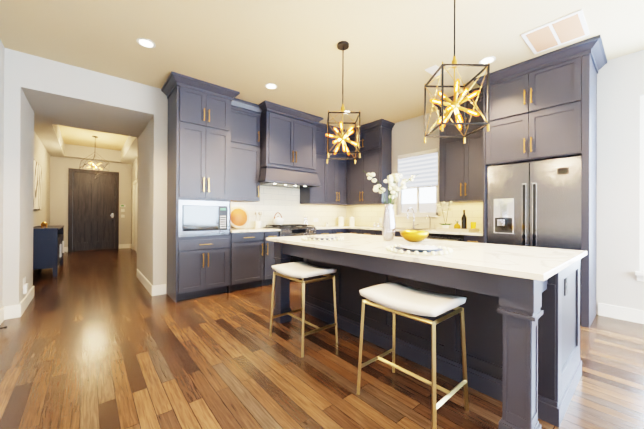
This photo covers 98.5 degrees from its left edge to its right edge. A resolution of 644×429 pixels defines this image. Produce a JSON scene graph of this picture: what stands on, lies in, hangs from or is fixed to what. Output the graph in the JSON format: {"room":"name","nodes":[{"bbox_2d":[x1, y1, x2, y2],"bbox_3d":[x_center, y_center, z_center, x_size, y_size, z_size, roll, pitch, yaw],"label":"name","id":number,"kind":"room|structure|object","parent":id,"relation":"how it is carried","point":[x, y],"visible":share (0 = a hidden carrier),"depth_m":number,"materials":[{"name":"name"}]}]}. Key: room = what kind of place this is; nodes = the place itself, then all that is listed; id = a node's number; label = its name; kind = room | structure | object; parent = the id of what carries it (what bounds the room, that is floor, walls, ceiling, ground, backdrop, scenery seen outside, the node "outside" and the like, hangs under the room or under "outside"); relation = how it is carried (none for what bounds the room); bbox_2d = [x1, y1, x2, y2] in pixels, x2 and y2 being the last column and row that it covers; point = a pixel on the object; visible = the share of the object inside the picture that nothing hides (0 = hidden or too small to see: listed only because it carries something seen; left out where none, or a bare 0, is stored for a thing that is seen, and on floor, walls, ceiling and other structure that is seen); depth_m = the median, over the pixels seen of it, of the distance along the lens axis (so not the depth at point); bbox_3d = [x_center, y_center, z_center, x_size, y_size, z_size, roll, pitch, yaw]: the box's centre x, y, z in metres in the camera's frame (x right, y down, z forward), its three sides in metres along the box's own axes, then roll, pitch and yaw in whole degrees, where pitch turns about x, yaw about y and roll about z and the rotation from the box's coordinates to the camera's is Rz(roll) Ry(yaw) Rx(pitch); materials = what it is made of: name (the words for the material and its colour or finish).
{"room":"kitchen","nodes":[
{"label":"kitchen","id":0,"kind":"room"},
{"bbox_2d":[0,40,33,308],"bbox_3d":[-0.771,-0.379,-0.176,0.270,3.030,10.330,0,0,-40],"label":"wall","id":1,"kind":"structure","parent":0,"point":[16,177],"depth_m":3.04,"materials":[{"name":"grey paint"}]},
{"bbox_2d":[23,276,27,293],"bbox_3d":[-3.531,0.842,3.306,0.029,0.180,0.170,0,0,-40],"label":"electrical outlet","id":2,"kind":"object","parent":1,"relation":"attached to","point":[25,287],"depth_m":3.27,"materials":[{"name":"white plastic"}]},
{"bbox_2d":[0,244,643,324],"bbox_3d":[-0.822,1.077,3.825,5.380,0.140,15.900,0,0,-40],"label":"baseboard","id":3,"kind":"structure","parent":1,"relation":"attached to","point":[605,310],"depth_m":3.13,"materials":[{"name":"white wood"}]},
{"bbox_2d":[33,132,51,226],"bbox_3d":[-6.202,-0.475,5.937,0.180,3.200,6.020,0,0,-40],"label":"wall","id":4,"kind":"structure","parent":0,"point":[42,157],"depth_m":7.09,"materials":[{"name":"grey paint"}]},
{"bbox_2d":[33,159,41,209],"bbox_3d":[-5.888,-0.594,5.691,0.036,1.000,1.700,0,0,-40],"label":"picture","id":5,"kind":"object","parent":4,"relation":"attached to","point":[37,185],"visible":0.61,"depth_m":5.84,"materials":[{"name":"white paper"}]},
{"bbox_2d":[4,48,153,137],"bbox_3d":[-3.449,-1.653,3.988,1.550,0.485,1.550,0,0,-40],"label":"wall","id":6,"kind":"structure","parent":0,"point":[59,93],"depth_m":3.56,"materials":[{"name":"grey paint"}]},
{"bbox_2d":[34,122,137,163],"bbox_3d":[-5.513,-1.939,6.761,1.980,0.460,5.350,0,0,-40],"label":"ceiling","id":7,"kind":"structure","parent":0,"point":[65,142],"depth_m":7.68,"materials":[{"name":"beige paint"}]},
{"bbox_2d":[79,136,109,178],"bbox_3d":[-6.016,-1.496,7.351,0.627,1.145,0.690,0,0,-40],"label":"pendant light","id":8,"kind":"object","parent":7,"relation":"hanging from","point":[91,163],"visible":1,"depth_m":7.33,"materials":[{"name":"brown metal"}]},
{"bbox_2d":[52,156,130,246],"bbox_3d":[-7.228,-0.472,8.914,2.100,3.200,0.150,0,0,-40],"label":"wall","id":9,"kind":"structure","parent":0,"point":[54,194],"depth_m":8.54,"materials":[{"name":"grey paint"}]},
{"bbox_2d":[68,168,118,251],"bbox_3d":[-7.231,-0.137,8.820,1.240,2.530,0.110,0,0,-40],"label":"door","id":10,"kind":"structure","parent":9,"relation":"attached to","point":[93,214],"depth_m":8.80,"materials":[{"name":"brown wood"}]},
{"bbox_2d":[120,205,124,217],"bbox_3d":[-6.663,-0.113,9.280,0.140,0.430,0.021,0,0,-40],"label":"switch plates","id":11,"kind":"object","parent":9,"relation":"attached to","point":[122,210],"visible":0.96,"depth_m":9.28,"materials":[{"name":"white plastic"}]},
{"bbox_2d":[131,87,166,285],"bbox_3d":[-4.371,-0.463,6.714,0.580,3.200,6.900,0,0,-40],"label":"wall","id":12,"kind":"structure","parent":0,"point":[149,169],"depth_m":3.99,"materials":[{"name":"grey paint"}]},
{"bbox_2d":[132,180,136,252],"bbox_3d":[-5.769,0.045,8.610,0.080,2.180,1.060,0,0,-40],"label":"door frame","id":13,"kind":"structure","parent":12,"relation":"attached to","point":[134,212],"depth_m":8.76,"materials":[{"name":"white"}]},
{"bbox_2d":[166,99,343,293],"bbox_3d":[-0.889,-0.365,5.240,3.670,3.030,0.150,0,0,-40],"label":"wall","id":14,"kind":"structure","parent":0,"point":[166,203],"depth_m":4.00,"materials":[{"name":"grey paint"}]},
{"bbox_2d":[231,98,261,201],"bbox_3d":[-1.325,-1.000,4.507,0.588,1.563,0.397,0,0,-40],"label":"upper cabinet","id":15,"kind":"object","parent":14,"relation":"attached to","point":[245,147],"visible":0.62,"depth_m":4.43,"materials":[{"name":"grey wood"}]},
{"bbox_2d":[230,185,345,228],"bbox_3d":[-0.568,-0.137,5.403,2.910,0.756,0.009,0,0,-40],"label":"tile backsplash","id":16,"kind":"structure","parent":14,"relation":"attached to","point":[284,202],"depth_m":5.30,"materials":[{"name":"white tile"}]},
{"bbox_2d":[258,100,322,187],"bbox_3d":[-0.634,-1.143,4.945,1.198,1.268,0.622,0,0,-40],"label":"range hood","id":17,"kind":"object","parent":14,"relation":"attached to","point":[287,147],"visible":0.98,"depth_m":4.69,"materials":[{"name":"grey wood"}]},
{"bbox_2d":[300,126,331,204],"bbox_3d":[-0.147,-0.950,5.551,0.497,1.481,0.326,0,0,-40],"label":"upper cabinet","id":18,"kind":"object","parent":14,"relation":"attached to","point":[322,195],"depth_m":5.47,"materials":[{"name":"grey wood"}]},
{"bbox_2d":[332,130,347,205],"bbox_3d":[0.180,-0.948,5.828,0.608,1.481,0.326,0,0,-40],"label":"upper cabinet","id":19,"kind":"object","parent":14,"relation":"attached to","point":[332,177],"depth_m":5.75,"materials":[{"name":"grey wood"}]},
{"bbox_2d":[0,248,643,428],"bbox_3d":[-0.887,1.197,3.901,6.380,0.100,16.700,0,0,-40],"label":"floor","id":20,"kind":"structure","parent":0,"point":[97,339],"depth_m":2.04,"materials":[{"name":"brown wood"}]},
{"bbox_2d":[33,225,63,276],"bbox_3d":[-5.519,0.688,5.580,0.445,0.880,1.730,0,0,-40],"label":"console table","id":21,"kind":"object","parent":20,"relation":"on","point":[48,246],"visible":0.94,"depth_m":4.99,"materials":[{"name":"blue wood"}]},
{"bbox_2d":[41,222,47,227],"bbox_3d":[-5.252,0.191,5.242,0.100,0.115,0.150,0,0,-40],"label":"figurine","id":22,"kind":"object","parent":21,"relation":"on","point":[44,224],"visible":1,"depth_m":5.22,"materials":[{"name":"gold metal"}]},
{"bbox_2d":[161,71,239,302],"bbox_3d":[-1.750,-0.322,3.988,0.890,2.928,0.642,0,0,-40],"label":"pantry cabinet","id":23,"kind":"object","parent":20,"relation":"on","point":[199,145],"visible":0.98,"depth_m":3.78,"materials":[{"name":"grey wood"}]},
{"bbox_2d":[178,200,228,236],"bbox_3d":[-1.761,0.052,3.997,0.672,0.482,0.521,0,0,-40],"label":"built-in microwave","id":24,"kind":"object","parent":23,"relation":"in","point":[202,218],"visible":1,"depth_m":3.78,"materials":[{"name":"silver metal"}]},
{"bbox_2d":[230,232,263,290],"bbox_3d":[-1.289,0.707,4.411,0.538,0.878,0.596,0,0,-40],"label":"base cabinet","id":25,"kind":"object","parent":20,"relation":"on","point":[246,260],"visible":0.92,"depth_m":4.21,"materials":[{"name":"grey wood"}]},
{"bbox_2d":[230,228,279,232],"bbox_3d":[-1.183,0.252,4.500,0.811,0.030,0.597,0,0,-40],"label":"countertop","id":26,"kind":"structure","parent":25,"relation":"on","point":[237,230],"depth_m":4.36,"materials":[{"name":"stone"}]},
{"bbox_2d":[230,206,248,228],"bbox_3d":[-1.387,0.049,4.609,0.370,0.369,0.088,0,0,-40],"label":"wood board","id":27,"kind":"object","parent":26,"relation":"on","point":[239,217],"visible":0.85,"depth_m":4.60,"materials":[{"name":"beige"}]},
{"bbox_2d":[255,211,261,228],"bbox_3d":[-1.080,0.091,4.752,0.129,0.293,0.113,0,0,-40],"label":"utensil crock","id":28,"kind":"object","parent":26,"relation":"on","point":[258,224],"visible":1,"depth_m":4.72,"materials":[{"name":"white ceramic"}]},
{"bbox_2d":[261,231,278,285],"bbox_3d":[-0.979,0.709,4.673,0.271,0.878,0.596,0,0,-40],"label":"base cabinet","id":29,"kind":"object","parent":20,"relation":"on","point":[268,256],"visible":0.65,"depth_m":4.46,"materials":[{"name":"grey wood"}]},
{"bbox_2d":[263,224,315,278],"bbox_3d":[-0.560,0.669,4.981,0.757,0.965,0.632,0,0,-40],"label":"range","id":30,"kind":"object","parent":20,"relation":"on","point":[286,230],"visible":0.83,"depth_m":4.78,"materials":[{"name":"silver metal"}]},
{"bbox_2d":[272,212,284,224],"bbox_3d":[-0.771,0.072,4.980,0.240,0.224,0.200,0,0,-40],"label":"kettle","id":31,"kind":"object","parent":30,"relation":"on","point":[277,220],"visible":1,"depth_m":4.90,"materials":[{"name":"white metal"}]},
{"bbox_2d":[269,262,337,356],"bbox_3d":[-0.174,0.814,2.552,0.405,0.666,0.535,0,0,-40],"label":"stool","id":32,"kind":"object","parent":20,"relation":"on","point":[293,271],"visible":1,"depth_m":2.47,"materials":[{"name":"white fabric"}]},
{"bbox_2d":[301,246,332,323],"bbox_3d":[0.281,0.718,3.290,0.772,0.864,0.664,0,0,-40],"label":"base cabinet","id":33,"kind":"object","parent":20,"relation":"on","point":[319,294],"depth_m":3.00,"materials":[{"name":"grey wood"}]},
{"bbox_2d":[315,229,344,234],"bbox_3d":[-0.001,0.716,5.501,0.762,0.878,0.596,0,0,-40],"label":"base cabinet","id":34,"kind":"object","parent":20,"relation":"on","point":[328,231],"visible":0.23,"depth_m":5.29,"materials":[{"name":"grey"}]},
{"bbox_2d":[310,226,345,229],"bbox_3d":[-0.008,0.260,5.492,0.734,0.030,0.599,0,0,-40],"label":"countertop","id":35,"kind":"structure","parent":34,"relation":"on","point":[317,227],"depth_m":5.38,"materials":[{"name":"stone"}]},
{"bbox_2d":[333,250,372,342],"bbox_3d":[0.638,0.719,2.868,0.772,0.864,0.697,0,0,-40],"label":"base cabinet","id":36,"kind":"object","parent":20,"relation":"on","point":[354,273],"depth_m":2.64,"materials":[{"name":"grey wood"}]},
{"bbox_2d":[348,229,375,234],"bbox_3d":[0.939,0.721,5.446,0.596,0.878,0.698,0,0,-40],"label":"base cabinet","id":37,"kind":"object","parent":20,"relation":"on","point":[362,231],"visible":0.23,"depth_m":5.26,"materials":[{"name":"grey"}]},
{"bbox_2d":[376,230,401,236],"bbox_3d":[1.465,0.722,4.824,0.596,0.878,0.928,0,0,-40],"label":"base cabinet","id":38,"kind":"object","parent":20,"relation":"on","point":[379,233],"depth_m":4.80,"materials":[{"name":"grey wood"}]},
{"bbox_2d":[344,225,482,235],"bbox_3d":[1.317,0.360,4.979,0.626,0.220,3.094,0,0,-40],"label":"countertop","id":39,"kind":"structure","parent":38,"relation":"on","point":[479,233],"depth_m":4.62,"materials":[{"name":"stone"}]},
{"bbox_2d":[338,216,343,225],"bbox_3d":[0.415,0.144,6.024,0.128,0.210,0.126,0,0,-40],"label":"canister","id":40,"kind":"object","parent":39,"relation":"on","point":[340,220],"visible":1,"depth_m":5.98,"materials":[{"name":"white ceramic"}]},
{"bbox_2d":[349,216,354,225],"bbox_3d":[0.650,0.145,6.026,0.128,0.210,0.126,0,0,-40],"label":"canister","id":41,"kind":"object","parent":39,"relation":"on","point":[351,221],"visible":1,"depth_m":5.98,"materials":[{"name":"white ceramic"}]},
{"bbox_2d":[407,207,430,228],"bbox_3d":[1.666,0.061,4.795,0.239,0.381,0.343,0,0,-40],"label":"chrome faucet","id":42,"kind":"object","parent":39,"relation":"on","point":[413,226],"visible":1,"depth_m":4.91,"materials":[{"name":"white metal"}]},
{"bbox_2d":[436,201,478,232],"bbox_3d":[1.993,0.025,4.107,0.350,0.453,0.496,0,0,-40],"label":"decorations","id":43,"kind":"object","parent":39,"relation":"on","point":[463,228],"visible":1,"depth_m":4.08,"materials":[{"name":"beige"}]},
{"bbox_2d":[373,256,436,371],"bbox_3d":[1.005,0.720,2.434,0.772,0.864,0.697,0,0,-40],"label":"base cabinet","id":44,"kind":"object","parent":20,"relation":"on","point":[412,337],"depth_m":2.16,"materials":[{"name":"grey wood"}]},
{"bbox_2d":[357,282,468,428],"bbox_3d":[0.543,0.815,1.704,0.405,0.666,0.535,0,0,-40],"label":"stool","id":45,"kind":"object","parent":20,"relation":"on","point":[394,298],"visible":1,"depth_m":1.62,"materials":[{"name":"gold metal"}]},
{"bbox_2d":[425,233,463,241],"bbox_3d":[1.945,0.724,4.228,0.581,0.875,0.594,0,0,-40],"label":"dishwasher","id":46,"kind":"object","parent":20,"relation":"on","point":[447,237],"visible":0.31,"depth_m":4.02,"materials":[{"name":"black plastic"}]},
{"bbox_2d":[464,235,482,242],"bbox_3d":[2.240,0.723,3.909,0.596,0.878,0.265,0,0,-40],"label":"base cabinet","id":47,"kind":"object","parent":20,"relation":"on","point":[472,238],"visible":0.21,"depth_m":3.73,"materials":[{"name":"grey"}]},
{"bbox_2d":[437,259,581,426],"bbox_3d":[1.362,0.720,2.012,0.772,0.864,0.664,0,0,-40],"label":"base cabinet","id":48,"kind":"object","parent":20,"relation":"on","point":[523,360],"depth_m":1.56,"materials":[{"name":"grey wood"}]},
{"bbox_2d":[266,233,586,280],"bbox_3d":[0.647,0.271,2.499,1.260,0.030,2.400,0,0,-40],"label":"countertop","id":49,"kind":"structure","parent":48,"relation":"on","point":[536,263],"depth_m":1.79,"materials":[{"name":"stone"}]},
{"bbox_2d":[301,235,343,240],"bbox_3d":[0.005,0.237,2.794,0.438,0.030,0.431,0,0,-40],"label":"place setting","id":50,"kind":"object","parent":49,"relation":"on","point":[322,238],"visible":1,"depth_m":2.70,"materials":[{"name":"beige ceramic"}]},
{"bbox_2d":[364,171,418,240],"bbox_3d":[0.720,-0.100,2.816,0.392,0.713,0.470,0,0,-40],"label":"vase","id":51,"kind":"object","parent":49,"relation":"on","point":[388,227],"visible":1,"depth_m":2.71,"materials":[{"name":"grey ceramic"}]},
{"bbox_2d":[400,230,428,241],"bbox_3d":[0.879,0.204,2.643,0.270,0.106,0.270,0,0,-40],"label":"bowl","id":52,"kind":"object","parent":49,"relation":"on","point":[414,235],"visible":1,"depth_m":2.56,"materials":[{"name":"yellow ceramic"}]},
{"bbox_2d":[386,244,452,254],"bbox_3d":[0.662,0.238,1.909,0.438,0.030,0.431,0,0,-40],"label":"place setting","id":53,"kind":"object","parent":49,"relation":"on","point":[413,249],"visible":1,"depth_m":1.84,"materials":[{"name":"beige ceramic"}]},
{"bbox_2d":[487,156,581,320],"bbox_3d":[2.631,0.273,3.427,0.573,1.780,0.905,0,0,-40],"label":"refrigerator","id":54,"kind":"object","parent":20,"relation":"on","point":[535,204],"visible":0.54,"depth_m":3.20,"materials":[{"name":"silver metal"}]},
{"bbox_2d":[474,35,606,327],"bbox_3d":[2.616,-0.301,3.392,0.702,2.928,1.170,0,0,-40],"label":"tall cabinet","id":55,"kind":"object","parent":20,"relation":"on","point":[543,107],"visible":0.92,"depth_m":3.09,"materials":[{"name":"grey wood"}]},
{"bbox_2d":[0,0,643,129],"bbox_3d":[1.576,-1.828,1.134,5.830,0.100,9.300,0,0,-40],"label":"ceiling","id":56,"kind":"structure","parent":0,"point":[248,50],"depth_m":2.85,"materials":[{"name":"beige paint"}]},
{"bbox_2d":[136,38,155,47],"bbox_3d":[-1.836,-1.788,2.896,0.168,0.006,0.168,0,0,41],"label":"recessed light","id":57,"kind":"object","parent":56,"relation":"in","point":[144,42],"depth_m":2.89,"materials":[{"name":"white"}]},
{"bbox_2d":[265,83,276,88],"bbox_3d":[-0.707,-1.779,3.853,0.168,0.006,0.168,0,0,41],"label":"recessed light","id":58,"kind":"object","parent":56,"relation":"in","point":[270,86],"depth_m":3.85,"materials":[{"name":"white"}]},
{"bbox_2d":[325,41,359,163],"bbox_3d":[0.210,-1.171,2.901,0.349,1.217,0.326,0,0,-1],"label":"pendant light","id":59,"kind":"object","parent":56,"relation":"hanging from","point":[342,46],"visible":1,"depth_m":2.89,"materials":[{"name":"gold metal"}]},
{"bbox_2d":[424,0,489,142],"bbox_3d":[0.960,-1.170,2.025,0.349,1.217,0.326,0,0,0],"label":"pendant light","id":60,"kind":"object","parent":56,"relation":"hanging from","point":[455,103],"visible":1,"depth_m":1.99,"materials":[{"name":"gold metal"}]},
{"bbox_2d":[479,56,495,63],"bbox_3d":[1.899,-1.768,3.189,0.168,0.006,0.168,0,0,23],"label":"recessed light","id":61,"kind":"object","parent":56,"relation":"in","point":[490,59],"depth_m":3.18,"materials":[{"name":"white"}]},
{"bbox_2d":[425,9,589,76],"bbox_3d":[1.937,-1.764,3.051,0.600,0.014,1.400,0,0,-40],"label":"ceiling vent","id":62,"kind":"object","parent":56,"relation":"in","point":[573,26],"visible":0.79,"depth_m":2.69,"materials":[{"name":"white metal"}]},
{"bbox_2d":[348,50,643,314],"bbox_3d":[3.573,-0.299,2.925,0.150,2.930,9.450,0,0,-40],"label":"wall","id":63,"kind":"structure","parent":0,"point":[620,86],"depth_m":3.12,"materials":[{"name":"grey paint"}]},
{"bbox_2d":[347,119,394,204],"bbox_3d":[0.940,-0.986,5.613,0.397,1.563,0.975,0,0,-40],"label":"upper cabinet","id":64,"kind":"object","parent":63,"relation":"attached to","point":[376,147],"visible":0.85,"depth_m":5.42,"materials":[{"name":"grey wood"}]},
{"bbox_2d":[346,201,482,230],"bbox_3d":[1.554,0.025,5.179,0.009,0.452,3.096,0,0,-40],"label":"tile backsplash","id":65,"kind":"structure","parent":63,"relation":"attached to","point":[364,215],"depth_m":4.83,"materials":[{"name":"white tile"}]},
{"bbox_2d":[395,187,437,216],"bbox_3d":[1.731,-0.542,5.041,0.130,1.170,0.840,0,0,-40],"label":"window","id":66,"kind":"structure","parent":63,"relation":"in","point":[421,202],"depth_m":5.04,"materials":[{"name":"white glass"}]},
{"bbox_2d":[398,148,437,188],"bbox_3d":[1.719,-0.801,5.030,0.035,0.652,0.790,0,0,-40],"label":"window blind","id":67,"kind":"object","parent":63,"relation":"attached to","point":[423,165],"visible":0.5,"depth_m":4.97,"materials":[{"name":"white fabric"}]},
{"bbox_2d":[432,87,482,201],"bbox_3d":[2.148,-0.984,4.186,0.397,1.563,0.810,0,0,-40],"label":"upper cabinet","id":68,"kind":"object","parent":63,"relation":"attached to","point":[460,171],"visible":0.62,"depth_m":4.08,"materials":[{"name":"grey wood"}]},
{"bbox_2d":[635,96,643,281],"bbox_3d":[4.079,-0.283,2.253,0.145,2.000,2.030,0,0,-40],"label":"window","id":69,"kind":"structure","parent":63,"relation":"in","point":[640,275],"depth_m":3.00,"materials":[{"name":"white"}]}
]}

